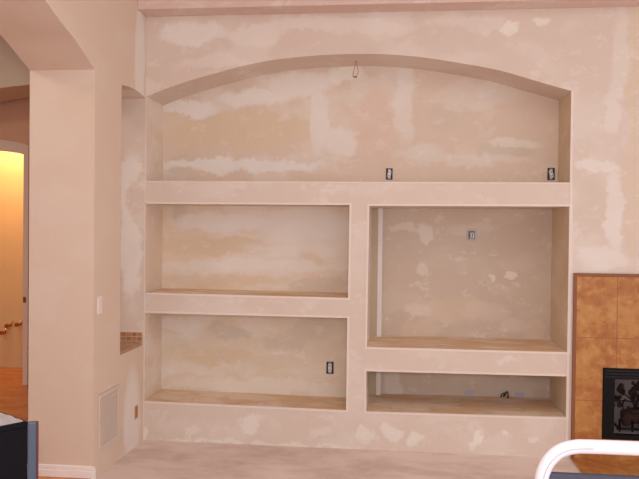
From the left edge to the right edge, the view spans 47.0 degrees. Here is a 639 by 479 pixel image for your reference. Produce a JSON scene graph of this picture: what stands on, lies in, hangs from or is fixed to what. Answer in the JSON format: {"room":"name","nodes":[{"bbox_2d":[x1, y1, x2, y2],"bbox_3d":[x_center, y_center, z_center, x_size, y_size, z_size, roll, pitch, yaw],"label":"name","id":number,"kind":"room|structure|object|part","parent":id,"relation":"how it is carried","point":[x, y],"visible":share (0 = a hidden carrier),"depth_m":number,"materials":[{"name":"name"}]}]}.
{"room":"traditional dwelling","nodes":[
{"label":"traditional dwelling","id":0,"kind":"room"},
{"bbox_2d":[0,151,23,367],"bbox_3d":[-3.671,-0.008,8.094,2.142,3.000,0.810,1,1,6],"label":"wall","id":1,"kind":"structure","parent":0,"point":[11,163],"depth_m":8.39,"materials":[{"name":"paint"}]},
{"bbox_2d":[0,327,8,334],"bbox_3d":[-3.587,1.043,8.362,0.066,0.078,0.091,1,1,6],"label":"shutoff valve","id":2,"kind":"object","parent":1,"relation":"attached to","point":[4,331],"visible":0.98,"depth_m":8.35,"materials":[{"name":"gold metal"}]},
{"bbox_2d":[4,320,13,327],"bbox_3d":[-3.527,0.963,8.354,0.066,0.078,0.091,1,1,6],"label":"shutoff valve","id":3,"kind":"object","parent":1,"relation":"attached to","point":[9,324],"visible":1,"depth_m":8.34,"materials":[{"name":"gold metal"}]},
{"bbox_2d":[14,319,22,326],"bbox_3d":[-3.408,0.950,8.341,0.066,0.078,0.091,1,1,6],"label":"shutoff valve","id":4,"kind":"object","parent":1,"relation":"attached to","point":[19,323],"visible":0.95,"depth_m":8.32,"materials":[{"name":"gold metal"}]},
{"bbox_2d":[0,35,29,101],"bbox_3d":[-3.929,-1.302,7.153,4.600,1.588,0.500,1,1,6],"label":"wall","id":5,"kind":"structure","parent":0,"point":[14,74],"depth_m":6.78,"materials":[{"name":"paint"}]},
{"bbox_2d":[0,97,29,361],"bbox_3d":[-3.639,-0.300,7.618,5.100,3.600,0.120,1,1,6],"label":"wall","id":6,"kind":"structure","parent":0,"point":[14,114],"depth_m":7.49,"materials":[{"name":"paint"}]},
{"bbox_2d":[0,139,28,384],"bbox_3d":[-3.500,0.234,7.538,1.084,2.539,0.024,1,1,6],"label":"door frame","id":7,"kind":"structure","parent":6,"relation":"in","point":[5,145],"depth_m":7.47,"materials":[{"name":"paint"}]},
{"bbox_2d":[0,0,145,477],"bbox_3d":[-1.973,-0.369,1.972,0.440,3.950,7.500,1,1,6],"label":"wall","id":8,"kind":"structure","parent":0,"point":[82,58],"depth_m":4.77,"materials":[{"name":"paint"}]},
{"bbox_2d":[27,463,95,478],"bbox_3d":[-1.684,1.516,4.788,0.472,0.100,0.036,1,1,6],"label":"baseboard","id":9,"kind":"structure","parent":8,"relation":"attached to","point":[71,471],"depth_m":4.77,"materials":[{"name":"white paint"}]},
{"bbox_2d":[97,296,101,313],"bbox_3d":[-1.442,0.431,4.835,0.013,0.116,0.072,1,1,6],"label":"light switch","id":10,"kind":"object","parent":8,"relation":"attached to","point":[99,298],"visible":1,"depth_m":4.82,"materials":[{"name":"white plastic"}]},
{"bbox_2d":[98,384,119,451],"bbox_3d":[-1.433,1.208,5.010,0.012,0.374,0.356,1,1,6],"label":"air vent","id":11,"kind":"object","parent":8,"relation":"in","point":[109,400],"visible":1,"depth_m":5.00,"materials":[{"name":"metal"}]},
{"bbox_2d":[134,404,137,419],"bbox_3d":[-1.380,1.299,5.538,0.004,0.100,0.068,1,1,6],"label":"outlet box","id":12,"kind":"object","parent":8,"relation":"attached to","point":[136,406],"visible":1,"depth_m":5.54,"materials":[{"name":"orange plastic"}]},
{"bbox_2d":[0,367,580,478],"bbox_3d":[-0.991,1.623,4.005,11.200,0.125,11.700,1,1,6],"label":"floor","id":13,"kind":"structure","parent":0,"point":[149,459],"depth_m":5.20,"materials":[{"name":"concrete"}]},
{"bbox_2d":[0,411,38,478],"bbox_3d":[-1.375,1.128,2.601,0.438,0.950,0.591,1,1,42],"label":"base cabinet","id":14,"kind":"object","parent":13,"relation":"on","point":[13,437],"visible":0.95,"depth_m":2.63,"materials":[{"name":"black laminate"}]},
{"bbox_2d":[0,412,21,425],"bbox_3d":[-1.388,0.645,2.588,0.399,0.016,0.517,1,1,42],"label":"plastic sheet","id":15,"kind":"object","parent":14,"relation":"on","point":[5,419],"visible":1,"depth_m":2.65,"materials":[{"name":"white plastic"}]},
{"bbox_3d":[-1.029,1.134,2.677,0.008,0.944,0.022,0,1,-22],"label":"edge trim","id":16,"kind":"part","parent":14,"relation":"part of","materials":[{"name":"wood"}]},
{"bbox_2d":[143,66,573,457],"bbox_3d":[0.266,-0.029,5.822,3.282,3.200,0.642,1,1,6],"label":"shelving","id":17,"kind":"object","parent":13,"relation":"on","point":[279,246],"depth_m":5.92,"materials":[{"name":"paint"}]},
{"bbox_3d":[-1.326,0.043,5.891,0.003,2.396,0.408,1,1,6],"label":"panel","id":18,"kind":"part","parent":17,"relation":"part of","materials":[{"name":"paint"}]},
{"bbox_3d":[-0.549,0.497,5.809,1.578,0.159,0.414,1,1,6],"label":"shelf","id":19,"kind":"part","parent":17,"relation":"part of","materials":[{"name":"paint"}]},
{"bbox_3d":[-0.517,1.000,6.036,1.703,1.017,0.030,1,1,6],"label":"panel","id":20,"kind":"part","parent":17,"relation":"part of","materials":[{"name":"paint"}]},
{"bbox_3d":[-0.507,0.072,6.022,1.703,0.842,0.030,1,1,6],"label":"panel","id":21,"kind":"part","parent":17,"relation":"part of","materials":[{"name":"paint"}]},
{"bbox_2d":[326,362,333,373],"bbox_3d":[0.084,1.039,5.948,0.058,0.097,0.015,1,1,6],"label":"electrical outlet","id":22,"kind":"object","parent":17,"relation":"attached to","point":[329,365],"visible":1,"depth_m":5.95,"materials":[{"name":"white plastic"}]},
{"bbox_2d":[328,364,331,371],"bbox_3d":[0.084,1.039,5.947,0.030,0.058,0.012,1,1,6],"label":"receptacle","id":23,"kind":"object","parent":22,"relation":"attached to","point":[329,365],"depth_m":5.94,"materials":[{"name":"white plastic"}]},
{"bbox_3d":[0.268,-0.343,5.805,3.182,0.170,0.608,1,1,6],"label":"shelf","id":24,"kind":"part","parent":17,"relation":"part of","materials":[{"name":"paint"}]},
{"bbox_3d":[0.289,-0.985,5.919,3.282,1.292,0.030,1,1,6],"label":"panel","id":25,"kind":"part","parent":17,"relation":"part of","materials":[{"name":"paint"}]},
{"bbox_2d":[386,168,392,179],"bbox_3d":[0.557,-0.524,5.873,0.052,0.090,0.015,1,1,6],"label":"electrical outlet","id":26,"kind":"object","parent":17,"relation":"attached to","point":[389,171],"visible":1,"depth_m":5.88,"materials":[{"name":"white plastic"}]},
{"bbox_3d":[1.111,0.899,5.731,1.460,0.185,0.608,1,1,6],"label":"shelf","id":27,"kind":"part","parent":17,"relation":"part of","materials":[{"name":"paint"}]},
{"bbox_3d":[1.139,0.598,6.044,1.579,1.858,0.030,1,1,6],"label":"panel","id":28,"kind":"part","parent":17,"relation":"part of","materials":[{"name":"paint"}]},
{"bbox_2d":[465,391,473,395],"bbox_3d":[1.230,1.259,6.027,0.070,0.040,0.004,1,1,6],"label":"blank plate","id":29,"kind":"object","parent":17,"relation":"on","point":[470,393],"visible":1,"depth_m":6.03,"materials":[{"name":"grey plastic"}]},
{"bbox_3d":[1.241,-0.037,5.997,0.080,0.090,0.030,1,1,6],"label":"cable bracket","id":30,"kind":"part","parent":17,"relation":"part of","materials":[{"name":"grey plastic"}]},
{"bbox_2d":[500,391,508,397],"bbox_3d":[1.502,1.258,5.965,0.068,0.057,0.026,1,1,6],"label":"cable","id":31,"kind":"object","parent":17,"relation":"on","point":[504,395],"visible":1,"depth_m":5.96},
{"bbox_2d":[515,392,523,396],"bbox_3d":[1.628,1.262,5.983,0.070,0.040,0.004,1,1,6],"label":"blank plate","id":32,"kind":"object","parent":17,"relation":"on","point":[517,394],"visible":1,"depth_m":5.98,"materials":[{"name":"grey plastic"}]},
{"bbox_2d":[547,168,554,179],"bbox_3d":[1.808,-0.512,5.737,0.055,0.095,0.015,1,1,6],"label":"electrical outlet","id":33,"kind":"object","parent":17,"relation":"attached to","point":[550,171],"visible":1,"depth_m":5.74,"materials":[{"name":"white plastic"}]},
{"bbox_3d":[1.844,0.100,5.642,0.003,2.378,0.602,1,1,6],"label":"panel","id":34,"kind":"part","parent":17,"relation":"part of","materials":[{"name":"paint"}]},
{"bbox_2d":[534,439,638,478],"bbox_3d":[0.913,1.106,2.349,0.553,1.053,0.483,1,1,6],"label":"chair","id":35,"kind":"object","parent":13,"relation":"on","point":[561,450],"visible":1,"depth_m":2.13,"materials":[{"name":"white metal"}]},
{"bbox_3d":[0.892,0.884,2.128,0.460,0.402,0.024,1,1,6],"label":"panel","id":36,"kind":"part","parent":35,"relation":"part of","materials":[{"name":"blue fabric"}]},
{"bbox_2d":[570,273,638,460],"bbox_3d":[2.575,0.925,5.444,1.451,1.353,0.424,1,1,6],"label":"fireplace","id":37,"kind":"object","parent":13,"relation":"on","point":[605,333],"visible":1,"depth_m":5.30,"materials":[{"name":"tile"}]},
{"bbox_3d":[2.553,1.189,5.271,1.020,0.512,0.060,1,1,6],"label":"firebox frame","id":38,"kind":"part","parent":37,"relation":"part of","materials":[{"name":"black metal"}]},
{"bbox_3d":[2.552,1.212,5.267,0.867,0.411,0.004,1,1,6],"label":"glass door","id":39,"kind":"part","parent":37,"relation":"part of","materials":[{"name":"black glass"}]},
{"bbox_2d":[571,458,638,475],"bbox_3d":[2.519,1.602,5.006,1.451,0.012,0.495,1,1,6],"label":"hearth","id":40,"kind":"object","parent":13,"relation":"on","point":[595,466],"visible":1,"depth_m":5.14,"materials":[{"name":"tile"}]},
{"bbox_2d":[120,6,638,457],"bbox_3d":[1.520,-0.387,5.570,6.600,3.950,0.414,1,1,6],"label":"wall","id":41,"kind":"structure","parent":0,"point":[592,53],"depth_m":5.40,"materials":[{"name":"paint"}]},
{"bbox_2d":[28,342,141,353],"bbox_3d":[-1.735,0.804,5.483,0.678,0.018,0.478,1,1,6],"label":"countertop","id":42,"kind":"structure","parent":41,"relation":"attached to","point":[124,346],"depth_m":5.53,"materials":[{"name":"beige stone"}]},
{"bbox_2d":[120,332,142,341],"bbox_3d":[-1.584,0.754,5.712,0.428,0.076,0.012,1,1,6],"label":"tile backsplash","id":43,"kind":"structure","parent":41,"relation":"attached to","point":[124,336],"depth_m":5.69,"materials":[{"name":"tile"}]},
{"bbox_2d":[353,61,358,77],"bbox_3d":[0.281,-1.334,5.713,0.047,0.152,0.014,1,1,6],"label":"hanging wire","id":44,"kind":"object","parent":41,"relation":"hanging from","point":[355,61],"visible":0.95,"depth_m":5.71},
{"bbox_2d":[137,0,638,16],"bbox_3d":[1.723,-2.012,5.215,6.160,0.684,0.200,1,1,6],"label":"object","id":45,"kind":"structure","parent":41,"relation":"attached to","point":[149,8],"depth_m":5.34,"materials":[{"name":"paint"}]}
]}

